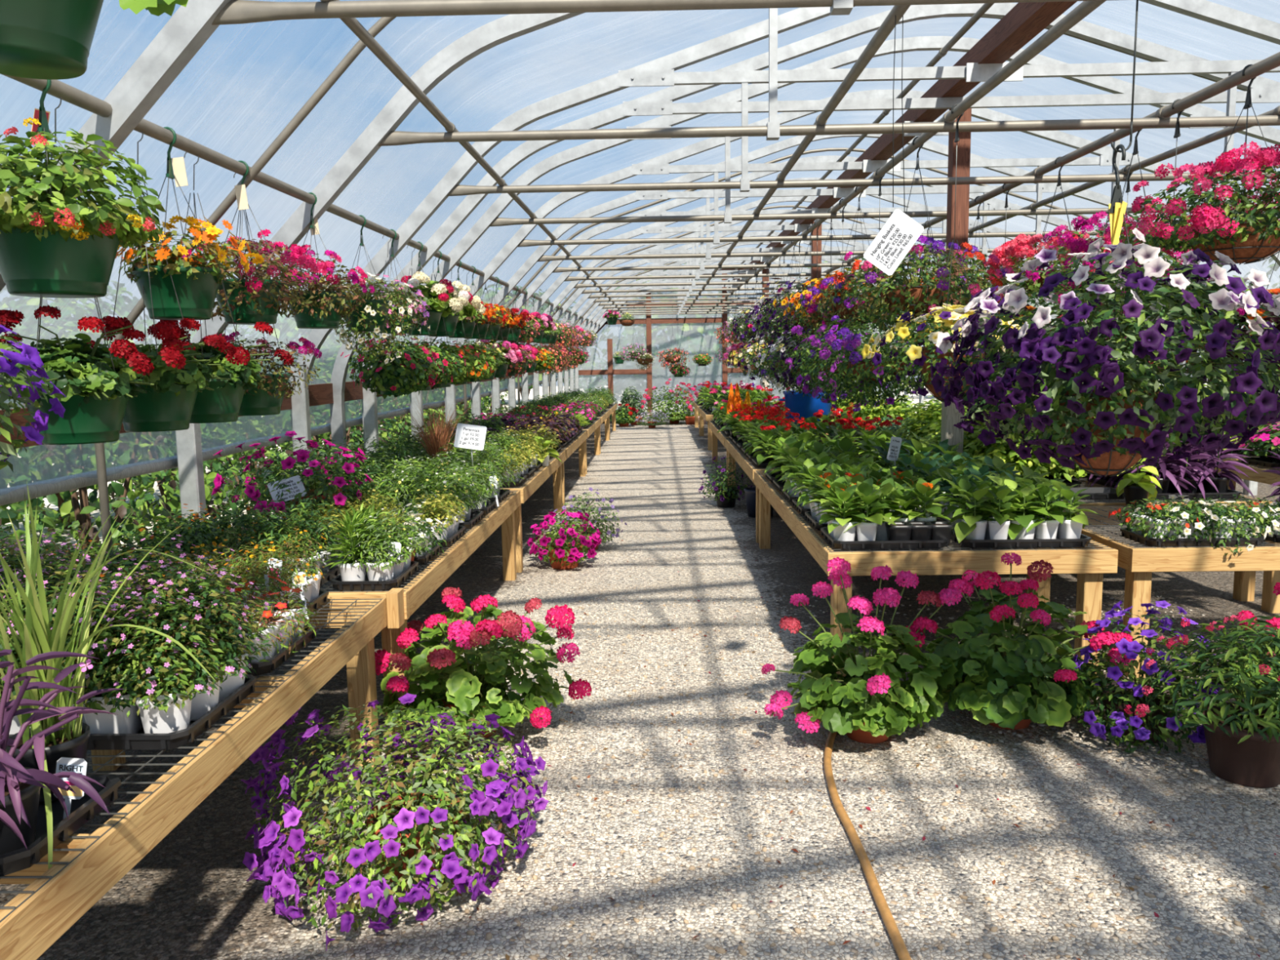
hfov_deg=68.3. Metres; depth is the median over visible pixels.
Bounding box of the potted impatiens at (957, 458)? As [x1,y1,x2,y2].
[943,453,968,469]
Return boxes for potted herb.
[288,459,336,489]
[331,443,368,472]
[344,515,401,580]
[349,463,393,502]
[352,452,395,471]
[355,508,413,579]
[362,446,415,488]
[368,470,427,514]
[368,503,429,572]
[374,443,403,462]
[376,455,432,503]
[386,450,442,502]
[389,457,447,514]
[391,433,417,453]
[392,444,435,472]
[392,447,418,466]
[411,457,454,481]
[412,463,457,498]
[419,458,484,522]
[422,454,448,469]
[426,448,473,494]
[431,442,467,469]
[433,451,469,481]
[440,452,481,481]
[440,467,493,520]
[445,444,486,465]
[452,447,484,466]
[453,463,498,509]
[455,453,481,466]
[460,451,504,507]
[466,439,504,471]
[469,451,518,497]
[471,440,524,497]
[480,444,506,466]
[484,427,506,449]
[484,430,497,445]
[487,430,524,454]
[487,432,521,466]
[491,427,525,453]
[499,429,530,450]
[573,394,586,402]
[577,395,593,405]
[581,389,594,397]
[588,399,604,414]
[589,395,606,411]
[591,396,607,408]
[599,391,613,405]
[601,394,613,404]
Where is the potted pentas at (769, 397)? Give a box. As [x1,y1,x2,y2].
[764,395,774,407]
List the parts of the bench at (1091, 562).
leg, leg, leg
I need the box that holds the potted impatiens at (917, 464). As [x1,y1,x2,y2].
[904,456,928,482]
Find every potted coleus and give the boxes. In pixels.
[504,421,526,433]
[513,420,537,436]
[515,414,540,427]
[525,421,546,431]
[529,413,549,426]
[532,417,549,425]
[535,419,565,444]
[541,422,568,449]
[542,415,572,444]
[544,408,557,417]
[546,411,574,444]
[556,411,583,434]
[560,408,581,433]
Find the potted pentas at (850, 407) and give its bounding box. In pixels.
[843,406,860,422]
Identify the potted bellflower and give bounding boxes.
[389,520,437,556]
[390,502,438,519]
[395,509,435,525]
[400,513,448,555]
[402,501,428,514]
[1108,497,1183,536]
[1125,502,1199,541]
[1134,496,1187,519]
[1145,497,1213,546]
[1150,493,1217,519]
[1166,498,1239,546]
[1183,497,1247,518]
[1186,493,1263,527]
[1188,499,1267,555]
[1212,498,1279,543]
[1235,497,1279,531]
[1246,499,1279,534]
[1260,495,1279,524]
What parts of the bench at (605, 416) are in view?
leg, leg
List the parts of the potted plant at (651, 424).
pot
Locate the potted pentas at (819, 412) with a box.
[804,409,823,437]
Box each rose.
[195,584,236,609]
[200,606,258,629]
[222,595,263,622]
[224,575,288,613]
[234,605,300,662]
[241,581,319,643]
[243,591,319,655]
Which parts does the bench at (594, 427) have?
leg, leg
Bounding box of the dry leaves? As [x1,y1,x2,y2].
[420,528,1278,959]
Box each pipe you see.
[0,73,599,325]
[320,0,622,311]
[685,4,911,312]
[706,0,1105,312]
[725,3,994,279]
[748,51,1279,309]
[828,105,1279,285]
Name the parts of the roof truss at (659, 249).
post, ridge plate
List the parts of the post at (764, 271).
post, post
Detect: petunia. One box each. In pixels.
[211,431,373,524]
[240,693,548,951]
[526,509,601,569]
[548,487,626,550]
[697,456,752,507]
[1066,600,1220,753]
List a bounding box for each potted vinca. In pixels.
[478,413,495,418]
[492,413,511,417]
[505,415,519,426]
[510,414,524,422]
[543,405,560,414]
[551,405,564,413]
[552,403,571,413]
[560,406,577,414]
[561,404,582,413]
[570,401,595,419]
[570,407,591,426]
[572,406,592,425]
[574,404,595,421]
[580,400,601,415]
[1231,422,1279,462]
[1240,422,1279,462]
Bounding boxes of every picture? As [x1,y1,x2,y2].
[57,786,82,796]
[293,574,305,584]
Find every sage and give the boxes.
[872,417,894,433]
[881,413,904,423]
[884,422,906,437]
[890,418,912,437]
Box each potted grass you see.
[0,480,217,869]
[391,394,474,463]
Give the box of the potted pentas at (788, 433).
[773,417,799,449]
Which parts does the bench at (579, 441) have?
leg, leg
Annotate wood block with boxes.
[386,587,404,628]
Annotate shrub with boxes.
[0,294,168,534]
[0,330,92,529]
[0,333,180,571]
[0,451,71,564]
[92,319,266,502]
[93,419,264,546]
[164,413,331,528]
[172,320,291,487]
[225,404,348,473]
[265,402,388,487]
[293,328,392,448]
[311,396,408,463]
[326,328,426,443]
[345,394,411,452]
[359,336,434,440]
[377,387,445,448]
[378,387,464,435]
[394,335,443,427]
[408,384,471,430]
[431,383,490,421]
[433,342,471,410]
[455,378,508,421]
[457,382,485,411]
[464,342,507,413]
[562,371,621,404]
[613,364,642,397]
[682,352,712,380]
[706,363,761,390]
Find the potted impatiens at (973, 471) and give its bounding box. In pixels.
[954,466,992,502]
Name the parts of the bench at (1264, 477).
leg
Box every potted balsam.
[697,384,711,404]
[699,386,713,408]
[702,389,719,408]
[711,399,721,418]
[712,400,724,422]
[712,402,720,420]
[715,403,725,422]
[717,402,728,424]
[719,407,729,426]
[738,386,746,399]
[740,387,757,405]
[742,422,768,457]
[745,422,777,457]
[757,389,764,400]
[764,435,792,477]
[764,436,792,478]
[771,422,786,450]
[777,453,804,494]
[782,453,805,496]
[785,457,814,497]
[789,458,816,506]
[790,421,799,440]
[791,424,814,438]
[794,431,817,455]
[794,462,825,508]
[795,462,827,508]
[797,436,827,455]
[805,451,817,463]
[808,451,834,471]
[809,421,831,435]
[813,417,832,444]
[813,455,837,471]
[820,434,840,453]
[822,432,846,457]
[823,463,843,470]
[826,451,853,461]
[830,453,856,465]
[831,462,851,475]
[834,457,857,472]
[844,460,867,474]
[844,462,866,472]
[851,455,875,466]
[852,417,864,442]
[852,431,883,461]
[852,453,869,464]
[853,415,873,442]
[857,455,878,471]
[858,433,890,467]
[867,463,886,471]
[871,466,888,471]
[875,462,897,478]
[880,433,906,466]
[884,435,915,462]
[910,431,932,453]
[915,436,939,460]
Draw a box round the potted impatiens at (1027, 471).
[1017,464,1052,502]
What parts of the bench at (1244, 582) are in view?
leg, leg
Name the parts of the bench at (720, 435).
leg, leg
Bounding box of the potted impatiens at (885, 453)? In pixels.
[875,440,906,470]
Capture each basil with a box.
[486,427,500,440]
[490,421,511,430]
[497,418,517,426]
[546,413,562,422]
[555,418,575,436]
[562,417,577,435]
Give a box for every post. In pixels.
[761,268,768,391]
[810,221,822,389]
[937,108,971,550]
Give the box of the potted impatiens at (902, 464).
[895,454,917,479]
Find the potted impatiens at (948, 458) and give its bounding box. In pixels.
[940,453,964,468]
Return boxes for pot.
[0,214,119,297]
[0,692,21,734]
[0,767,42,854]
[5,722,90,803]
[24,383,133,444]
[69,687,85,723]
[83,686,142,733]
[122,382,198,431]
[129,265,223,319]
[134,677,193,733]
[176,672,220,721]
[189,376,245,423]
[216,278,286,324]
[217,650,248,703]
[229,583,263,604]
[238,373,290,415]
[238,621,278,662]
[253,583,295,601]
[253,611,294,654]
[268,600,306,643]
[280,575,313,604]
[284,290,346,328]
[284,551,323,572]
[284,568,321,601]
[288,488,346,524]
[302,545,332,574]
[315,539,344,570]
[337,557,366,581]
[344,299,389,332]
[346,554,373,581]
[364,557,395,580]
[366,791,462,882]
[369,367,415,395]
[379,551,404,579]
[380,305,416,333]
[402,546,412,572]
[404,533,429,556]
[408,309,442,335]
[412,365,437,391]
[413,526,434,550]
[418,519,449,539]
[428,313,459,337]
[436,365,453,387]
[441,685,497,740]
[444,506,466,522]
[444,511,460,533]
[444,514,456,538]
[448,316,475,337]
[450,366,469,384]
[457,499,472,520]
[464,321,489,338]
[468,364,481,382]
[468,493,483,509]
[475,488,488,507]
[477,324,501,339]
[483,362,498,379]
[488,483,498,497]
[489,324,510,340]
[494,363,508,377]
[497,480,501,497]
[499,467,517,481]
[501,326,520,341]
[505,361,518,376]
[510,326,529,342]
[515,466,521,481]
[516,360,528,373]
[524,329,536,342]
[524,459,528,473]
[525,360,536,372]
[526,457,534,466]
[531,329,544,342]
[534,360,545,371]
[536,330,551,343]
[545,542,582,569]
[546,333,557,343]
[552,333,563,344]
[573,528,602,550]
[605,317,617,324]
[613,356,624,364]
[618,422,629,426]
[619,319,635,326]
[628,351,640,359]
[636,358,653,364]
[664,356,680,363]
[673,369,683,377]
[697,359,708,365]
[715,485,738,507]
[743,327,755,335]
[773,463,786,477]
[774,466,781,478]
[780,470,788,486]
[788,479,795,496]
[791,312,820,330]
[792,482,804,497]
[800,488,810,508]
[801,492,823,508]
[807,302,831,322]
[808,497,822,519]
[814,502,821,522]
[818,363,857,382]
[819,503,834,523]
[826,512,838,535]
[829,515,848,538]
[831,300,878,323]
[831,520,856,541]
[846,702,897,743]
[848,359,906,383]
[853,516,868,541]
[855,519,877,541]
[875,517,890,540]
[879,284,951,316]
[884,521,912,540]
[893,514,914,521]
[905,521,933,540]
[914,514,936,521]
[919,345,984,402]
[924,520,953,546]
[938,500,956,520]
[944,502,968,519]
[947,510,967,533]
[955,514,961,523]
[961,519,987,539]
[984,515,993,539]
[988,517,1009,539]
[988,677,1031,729]
[1010,519,1036,539]
[1023,269,1088,291]
[1034,516,1059,538]
[1049,471,1070,482]
[1057,390,1160,476]
[1057,516,1082,538]
[1093,275,1162,296]
[1101,685,1173,743]
[1113,474,1124,482]
[1129,511,1149,536]
[1143,475,1170,493]
[1144,516,1171,538]
[1146,309,1201,337]
[1158,471,1174,492]
[1164,515,1191,537]
[1173,475,1199,493]
[1184,472,1204,492]
[1189,516,1211,537]
[1191,220,1279,265]
[1199,702,1279,788]
[1204,476,1231,493]
[1210,515,1235,537]
[1230,515,1255,537]
[1248,509,1271,531]
[1258,449,1273,462]
[1270,513,1279,534]
[1275,452,1279,462]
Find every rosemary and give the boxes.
[225,497,296,557]
[239,447,314,524]
[239,510,302,567]
[263,497,329,547]
[284,498,349,574]
[288,448,332,482]
[299,449,343,488]
[317,435,368,466]
[328,456,389,506]
[340,452,382,499]
[356,432,399,464]
[360,444,402,467]
[361,458,400,495]
[373,440,417,484]
[382,432,417,453]
[394,433,429,464]
[398,425,430,448]
[411,431,449,454]
[412,440,450,464]
[422,432,463,457]
[435,419,464,452]
[444,416,470,427]
[449,417,470,427]
[460,413,490,432]
[469,416,486,425]
[474,416,505,433]
[484,416,506,431]
[493,402,515,417]
[493,407,513,414]
[505,406,522,418]
[513,403,528,413]
[516,400,535,407]
[519,408,536,417]
[522,402,542,413]
[526,395,544,408]
[528,396,549,408]
[536,398,556,410]
[544,393,560,405]
[553,393,571,407]
[555,395,570,404]
[562,391,575,399]
[568,390,585,398]
[586,387,599,395]
[595,389,605,398]
[601,388,615,404]
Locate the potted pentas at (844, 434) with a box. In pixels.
[838,422,862,457]
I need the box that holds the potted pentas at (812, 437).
[796,419,821,453]
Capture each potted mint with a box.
[831,396,852,414]
[832,391,862,413]
[846,394,888,424]
[848,399,873,417]
[871,399,903,423]
[882,395,919,421]
[888,397,917,414]
[897,400,941,439]
[899,400,942,453]
[915,395,940,417]
[925,400,965,429]
[927,415,941,444]
[928,404,967,424]
[928,422,941,454]
[963,409,989,449]
[963,414,987,455]
[964,420,1022,475]
[966,409,995,439]
[969,424,1044,475]
[1000,426,1066,478]
[1025,426,1089,482]
[1037,431,1063,479]
[1200,386,1267,452]
[1217,392,1279,451]
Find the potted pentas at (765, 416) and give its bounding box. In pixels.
[752,407,770,424]
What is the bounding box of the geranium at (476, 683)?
[374,586,591,741]
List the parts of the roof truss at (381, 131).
post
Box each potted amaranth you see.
[773,401,782,416]
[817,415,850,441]
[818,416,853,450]
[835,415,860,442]
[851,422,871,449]
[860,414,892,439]
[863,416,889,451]
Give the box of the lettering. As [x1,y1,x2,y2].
[56,763,85,780]
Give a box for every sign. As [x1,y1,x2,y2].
[266,475,306,515]
[453,422,486,471]
[863,14,924,275]
[886,435,902,470]
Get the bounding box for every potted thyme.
[297,497,338,538]
[307,497,348,523]
[322,505,352,539]
[327,482,361,506]
[332,502,366,546]
[337,501,359,519]
[339,488,373,514]
[349,500,389,518]
[352,489,382,507]
[360,489,402,519]
[365,491,404,518]
[368,509,408,546]
[378,503,418,531]
[409,488,457,539]
[419,485,466,538]
[425,493,464,533]
[493,446,525,481]
[500,444,533,481]
[501,426,527,447]
[502,434,535,473]
[502,444,537,473]
[511,423,531,444]
[514,437,543,466]
[515,429,542,453]
[515,430,542,444]
[515,430,549,466]
[529,420,561,454]
[533,430,558,453]
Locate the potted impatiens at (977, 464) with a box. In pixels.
[964,460,991,481]
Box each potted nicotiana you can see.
[767,435,810,486]
[769,439,813,481]
[799,469,832,519]
[802,441,829,452]
[803,468,838,522]
[805,439,835,458]
[808,475,847,523]
[812,481,860,538]
[814,475,861,535]
[822,484,866,541]
[827,436,864,470]
[828,439,858,457]
[835,468,855,499]
[840,480,897,541]
[844,469,868,511]
[844,476,884,541]
[862,484,891,515]
[863,476,905,540]
[866,469,891,489]
[869,475,894,511]
[884,466,902,484]
[884,478,921,515]
[884,480,928,524]
[887,466,925,484]
[897,476,924,511]
[902,479,942,517]
[903,476,953,522]
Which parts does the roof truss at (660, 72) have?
post, ridge plate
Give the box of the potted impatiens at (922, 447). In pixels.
[903,438,941,471]
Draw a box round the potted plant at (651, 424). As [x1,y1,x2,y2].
[635,409,669,428]
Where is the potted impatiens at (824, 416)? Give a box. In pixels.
[816,409,835,422]
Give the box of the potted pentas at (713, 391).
[706,387,725,412]
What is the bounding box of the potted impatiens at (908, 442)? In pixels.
[888,439,933,467]
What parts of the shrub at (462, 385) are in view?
stem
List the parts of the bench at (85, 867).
leg, leg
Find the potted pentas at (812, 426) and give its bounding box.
[797,422,816,441]
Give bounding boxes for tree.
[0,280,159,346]
[230,280,434,365]
[445,283,593,396]
[599,261,736,378]
[792,258,921,382]
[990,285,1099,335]
[1243,257,1279,324]
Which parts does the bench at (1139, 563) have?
leg, leg, leg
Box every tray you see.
[0,773,120,875]
[8,674,257,750]
[245,624,316,675]
[306,589,328,611]
[320,556,346,586]
[331,560,418,591]
[413,543,439,564]
[432,525,465,547]
[458,510,483,528]
[471,498,497,515]
[487,488,510,502]
[500,475,526,487]
[520,467,535,478]
[529,462,542,471]
[555,446,560,452]
[558,441,567,448]
[580,424,587,429]
[706,410,713,414]
[724,431,730,436]
[733,439,743,445]
[737,443,746,450]
[741,447,748,455]
[746,453,756,461]
[751,458,782,467]
[765,471,780,483]
[773,479,783,492]
[782,488,799,502]
[792,498,810,515]
[804,511,827,530]
[820,526,947,549]
[928,511,948,521]
[950,532,1091,547]
[1053,487,1124,499]
[1063,479,1081,487]
[1069,473,1090,478]
[1086,475,1116,488]
[1120,527,1265,546]
[1155,488,1241,499]
[1195,448,1259,456]
[1240,457,1279,467]
[1257,531,1279,542]
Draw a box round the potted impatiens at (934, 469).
[918,466,947,504]
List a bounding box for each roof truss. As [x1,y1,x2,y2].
[0,0,1111,291]
[175,8,1279,524]
[289,0,1279,588]
[361,35,1279,457]
[409,88,1279,439]
[444,133,1257,495]
[470,155,1188,419]
[491,177,1060,415]
[507,195,1056,413]
[520,208,1040,404]
[532,221,937,400]
[542,231,916,399]
[550,242,888,396]
[557,247,941,403]
[564,261,924,408]
[568,260,908,406]
[573,268,894,399]
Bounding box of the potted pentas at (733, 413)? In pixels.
[726,404,740,431]
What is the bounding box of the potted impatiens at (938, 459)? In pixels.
[928,456,944,479]
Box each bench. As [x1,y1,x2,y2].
[0,597,386,959]
[261,489,520,742]
[499,450,565,572]
[560,430,587,506]
[582,417,601,474]
[599,408,610,453]
[607,403,617,439]
[693,400,699,432]
[697,405,716,450]
[709,421,728,485]
[724,437,773,542]
[754,470,1118,681]
[1026,477,1272,601]
[1030,503,1279,677]
[1197,448,1261,462]
[1213,460,1279,489]
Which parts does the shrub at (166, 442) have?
stem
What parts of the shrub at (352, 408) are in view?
stem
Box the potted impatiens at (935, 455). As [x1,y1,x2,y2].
[916,452,940,479]
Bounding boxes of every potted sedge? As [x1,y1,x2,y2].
[569,411,587,426]
[571,416,585,425]
[573,411,591,423]
[575,414,590,426]
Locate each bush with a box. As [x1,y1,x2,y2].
[595,388,618,422]
[609,403,635,426]
[618,386,647,419]
[635,378,700,423]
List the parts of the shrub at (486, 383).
stem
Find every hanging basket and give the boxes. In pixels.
[0,0,103,79]
[0,80,166,297]
[0,97,186,444]
[0,324,66,471]
[86,131,236,431]
[115,126,264,319]
[146,151,294,423]
[182,160,319,324]
[203,173,322,415]
[255,192,375,328]
[322,214,430,364]
[340,235,443,399]
[353,229,429,333]
[377,245,466,391]
[384,241,462,335]
[415,257,474,388]
[428,250,485,337]
[434,269,491,384]
[448,260,492,337]
[451,268,497,382]
[464,266,509,338]
[471,285,508,379]
[477,285,514,339]
[480,280,523,377]
[488,276,527,340]
[491,284,536,381]
[499,285,539,344]
[501,296,533,341]
[510,289,537,373]
[515,289,548,342]
[523,306,547,372]
[529,293,556,342]
[531,297,555,371]
[534,309,567,375]
[536,307,559,343]
[537,305,572,373]
[541,309,577,350]
[546,300,564,343]
[549,307,573,367]
[553,310,583,350]
[555,312,582,371]
[556,305,580,345]
[566,320,588,365]
[568,310,583,345]
[573,312,588,345]
[574,319,590,364]
[576,316,593,347]
[581,324,598,346]
[586,318,597,346]
[602,308,621,324]
[612,308,625,364]
[618,304,647,361]
[618,307,635,326]
[635,304,654,370]
[656,304,689,371]
[669,304,690,377]
[692,303,712,365]
[715,287,740,368]
[715,291,741,346]
[721,293,742,342]
[722,277,752,343]
[723,279,751,367]
[726,259,787,380]
[727,269,768,344]
[728,271,759,376]
[732,262,782,355]
[746,247,805,386]
[747,234,821,395]
[747,250,795,344]
[751,240,823,354]
[754,225,852,346]
[766,219,855,398]
[772,208,874,334]
[785,198,901,412]
[791,167,936,408]
[809,186,910,333]
[833,136,1013,339]
[861,103,1031,402]
[885,220,945,324]
[911,195,1026,318]
[930,0,1279,476]
[934,183,1050,366]
[984,156,1114,306]
[1025,129,1188,315]
[1049,164,1163,376]
[1095,98,1249,359]
[1103,64,1279,265]
[1182,252,1279,386]
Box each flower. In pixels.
[79,658,93,671]
[211,484,221,495]
[213,473,223,488]
[231,492,239,502]
[239,455,250,462]
[240,777,254,786]
[242,462,250,472]
[244,476,256,486]
[244,484,255,497]
[246,863,263,881]
[247,774,262,787]
[248,443,260,448]
[248,747,262,764]
[249,449,262,458]
[250,488,260,501]
[253,500,267,509]
[255,810,262,824]
[255,823,271,840]
[256,448,266,458]
[257,502,266,514]
[257,855,261,868]
[259,856,264,871]
[262,458,273,466]
[262,758,271,771]
[263,810,272,820]
[267,499,275,511]
[268,436,280,444]
[269,852,279,871]
[270,884,279,898]
[271,869,286,885]
[274,501,286,516]
[276,875,296,897]
[277,844,288,865]
[280,456,296,469]
[281,800,300,809]
[282,806,302,827]
[282,849,294,866]
[284,431,297,438]
[286,715,294,724]
[286,828,305,851]
[291,713,297,722]
[293,436,305,443]
[294,884,306,906]
[295,448,310,456]
[296,452,309,462]
[302,468,313,476]
[302,724,319,737]
[303,850,320,862]
[307,440,317,446]
[307,444,319,449]
[308,459,319,466]
[315,879,325,897]
[318,724,332,735]
[320,467,333,479]
[322,769,331,779]
[324,455,337,464]
[324,871,338,884]
[324,895,339,918]
[325,442,335,448]
[325,930,334,951]
[328,767,340,781]
[333,476,346,487]
[333,492,346,505]
[333,755,345,768]
[338,446,351,453]
[340,762,354,777]
[342,453,353,460]
[342,462,355,474]
[350,462,359,467]
[354,476,363,485]
[355,453,366,462]
[355,488,361,500]
[356,722,368,737]
[357,745,373,759]
[358,447,364,455]
[359,737,373,744]
[364,473,373,481]
[366,700,379,708]
[368,916,378,932]
[374,765,386,780]
[377,787,387,799]
[379,823,399,839]
[382,839,400,857]
[391,732,404,743]
[393,807,414,831]
[413,854,432,875]
[415,902,434,921]
[442,715,456,730]
[450,879,462,893]
[453,866,468,884]
[456,766,471,779]
[470,788,485,802]
[477,883,492,896]
[478,796,494,815]
[480,758,498,776]
[481,826,502,844]
[485,795,498,811]
[487,738,496,750]
[488,875,498,889]
[494,741,501,751]
[494,800,512,817]
[502,728,511,740]
[513,787,527,808]
[519,818,528,837]
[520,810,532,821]
[521,747,528,757]
[523,785,536,799]
[524,741,531,752]
[526,537,533,546]
[530,542,535,551]
[533,545,537,554]
[533,797,548,811]
[535,528,542,535]
[537,546,542,554]
[537,553,542,560]
[538,536,548,546]
[538,780,547,796]
[541,520,547,527]
[541,549,548,555]
[543,514,552,519]
[548,517,555,524]
[554,546,561,554]
[555,537,564,546]
[555,548,564,558]
[557,528,564,536]
[560,534,566,540]
[566,557,574,563]
[567,528,575,535]
[568,511,577,518]
[569,547,578,555]
[573,555,579,562]
[574,552,583,557]
[577,511,583,519]
[579,524,586,531]
[580,537,586,546]
[585,539,592,547]
[588,549,596,558]
[930,360,937,378]
[935,331,951,353]
[946,368,959,376]
[953,396,964,408]
[954,375,963,391]
[955,400,966,415]
[957,323,969,336]
[959,340,968,352]
[963,296,979,312]
[963,367,976,386]
[964,314,980,324]
[968,290,983,301]
[969,310,980,323]
[970,319,981,335]
[977,313,991,333]
[979,298,1002,313]
[983,315,999,334]
[987,385,999,400]
[997,284,1019,292]
[1000,402,1016,418]
[1005,272,1028,286]
[1011,270,1025,279]
[1020,423,1032,434]
[1031,416,1045,431]
[1034,248,1056,262]
[1038,261,1050,270]
[1038,435,1057,447]
[1059,290,1075,311]
[1060,351,1075,369]
[1067,252,1091,262]
[1071,660,1083,669]
[1072,653,1078,662]
[1080,251,1097,262]
[1080,648,1088,655]
[1083,652,1092,663]
[1083,711,1096,724]
[1085,283,1114,298]
[1085,642,1100,653]
[1087,626,1098,635]
[1088,722,1102,737]
[1091,626,1102,632]
[1096,724,1106,735]
[1098,617,1111,626]
[1098,733,1106,740]
[1103,244,1119,253]
[1104,608,1116,618]
[1105,257,1127,273]
[1106,666,1123,680]
[1108,259,1135,272]
[1109,711,1125,720]
[1110,725,1124,737]
[1111,242,1132,260]
[1111,600,1122,608]
[1112,610,1127,618]
[1112,619,1123,624]
[1115,637,1133,653]
[1115,717,1129,729]
[1116,680,1134,689]
[1118,272,1127,280]
[1121,271,1137,279]
[1121,623,1130,632]
[1122,298,1143,317]
[1123,605,1133,614]
[1124,704,1133,714]
[1125,650,1137,659]
[1126,640,1143,652]
[1127,617,1142,626]
[1129,715,1143,728]
[1133,244,1159,264]
[1133,684,1145,697]
[1133,728,1147,741]
[1134,707,1146,717]
[1136,703,1146,711]
[1136,726,1151,739]
[1140,603,1155,610]
[1140,629,1157,639]
[1140,659,1159,675]
[1142,685,1153,695]
[1143,704,1151,712]
[1144,608,1155,618]
[1144,608,1159,613]
[1145,659,1155,669]
[1146,648,1155,655]
[1155,600,1171,608]
[1155,635,1164,642]
[1156,650,1170,661]
[1158,626,1171,633]
[1160,615,1173,628]
[1160,670,1175,685]
[1163,617,1171,626]
[1165,639,1173,648]
[1165,716,1182,731]
[1170,631,1183,639]
[1170,635,1180,646]
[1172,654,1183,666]
[1177,399,1199,417]
[1177,606,1186,614]
[1177,634,1188,645]
[1180,250,1200,265]
[1180,617,1190,626]
[1181,288,1199,308]
[1181,617,1198,626]
[1187,732,1205,743]
[1189,271,1210,283]
[1196,724,1205,740]
[1200,432,1222,449]
[1201,681,1213,694]
[1204,433,1219,452]
[1205,624,1214,631]
[1208,682,1220,694]
[1222,616,1233,623]
[1223,393,1247,417]
[1226,290,1244,306]
[1229,614,1239,621]
[1244,426,1258,439]
[1245,318,1263,335]
[1251,281,1266,288]
[1252,312,1269,327]
[1258,663,1271,675]
[1267,293,1279,315]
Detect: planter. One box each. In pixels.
[630,416,642,425]
[684,415,694,424]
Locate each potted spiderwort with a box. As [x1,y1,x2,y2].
[0,648,124,854]
[1088,474,1111,484]
[1089,471,1137,487]
[1103,447,1169,502]
[1131,434,1202,495]
[1139,427,1212,493]
[1158,430,1223,499]
[1178,415,1233,501]
[1184,434,1259,499]
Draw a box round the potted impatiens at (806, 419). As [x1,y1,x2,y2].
[800,417,810,430]
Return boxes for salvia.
[720,404,742,438]
[731,404,759,438]
[733,410,759,451]
[736,410,759,442]
[739,410,764,446]
[741,414,765,446]
[745,405,755,422]
[750,405,764,422]
[758,410,773,439]
[759,408,773,439]
[762,408,777,438]
[764,408,796,444]
[765,405,780,422]
[767,404,783,422]
[769,412,792,422]
[778,407,795,436]
[782,408,805,432]
[786,413,804,429]
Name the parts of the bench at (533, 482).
leg, leg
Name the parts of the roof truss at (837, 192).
post, ridge plate, post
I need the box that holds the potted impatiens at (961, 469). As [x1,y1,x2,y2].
[939,462,968,493]
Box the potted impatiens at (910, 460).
[896,454,926,481]
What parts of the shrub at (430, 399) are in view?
stem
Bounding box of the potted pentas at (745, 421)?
[733,412,752,442]
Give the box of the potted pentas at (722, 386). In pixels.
[717,384,726,399]
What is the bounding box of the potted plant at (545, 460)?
[531,435,563,466]
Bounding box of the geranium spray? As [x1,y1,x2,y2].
[119,0,188,16]
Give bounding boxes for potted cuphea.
[0,530,36,646]
[0,533,22,573]
[0,534,102,657]
[0,537,75,599]
[0,538,145,723]
[0,564,26,684]
[0,564,53,734]
[2,543,79,589]
[12,532,106,662]
[22,516,116,595]
[50,575,164,733]
[63,573,142,686]
[88,547,168,642]
[93,579,222,733]
[95,534,209,690]
[122,534,226,637]
[129,552,256,721]
[175,548,282,703]
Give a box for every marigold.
[140,545,223,593]
[168,542,222,582]
[172,554,248,600]
[186,538,244,576]
[195,545,258,587]
[213,522,276,569]
[215,551,282,604]
[226,538,271,577]
[231,537,290,587]
[240,533,300,576]
[241,557,307,601]
[251,506,288,546]
[257,545,318,604]
[264,513,314,552]
[274,537,326,601]
[282,528,329,572]
[305,514,346,570]
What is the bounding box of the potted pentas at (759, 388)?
[755,386,766,402]
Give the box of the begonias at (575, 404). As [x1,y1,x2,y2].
[573,404,596,417]
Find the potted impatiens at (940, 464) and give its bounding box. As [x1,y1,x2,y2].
[925,457,954,482]
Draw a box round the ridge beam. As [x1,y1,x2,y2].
[728,0,1077,288]
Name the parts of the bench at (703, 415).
leg, leg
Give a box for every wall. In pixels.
[205,378,506,450]
[578,273,890,415]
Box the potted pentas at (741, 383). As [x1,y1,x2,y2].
[738,380,752,391]
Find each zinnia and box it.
[65,543,98,572]
[66,551,119,590]
[82,540,123,565]
[84,544,137,578]
[96,568,142,601]
[98,554,164,602]
[102,538,155,572]
[106,545,173,590]
[112,524,162,559]
[121,520,191,570]
[130,531,200,585]
[137,515,185,548]
[155,503,204,538]
[160,515,217,552]
[163,512,225,571]
[177,502,213,530]
[182,508,234,545]
[182,514,240,568]
[205,505,245,537]
[208,509,254,552]
[216,502,264,546]
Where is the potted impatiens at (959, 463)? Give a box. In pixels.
[952,461,974,473]
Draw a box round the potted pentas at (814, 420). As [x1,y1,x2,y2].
[807,414,822,435]
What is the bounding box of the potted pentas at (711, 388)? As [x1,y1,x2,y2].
[706,387,720,410]
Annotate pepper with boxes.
[933,474,974,533]
[941,477,990,523]
[950,485,1002,542]
[960,477,1000,511]
[968,483,1025,539]
[968,486,1010,539]
[985,475,1022,513]
[988,478,1037,539]
[1001,486,1050,539]
[1009,476,1050,516]
[1016,480,1060,538]
[1018,484,1074,538]
[1026,475,1077,515]
[1043,479,1084,538]
[1048,482,1097,538]
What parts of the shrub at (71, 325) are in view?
stem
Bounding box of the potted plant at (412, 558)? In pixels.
[408,537,416,560]

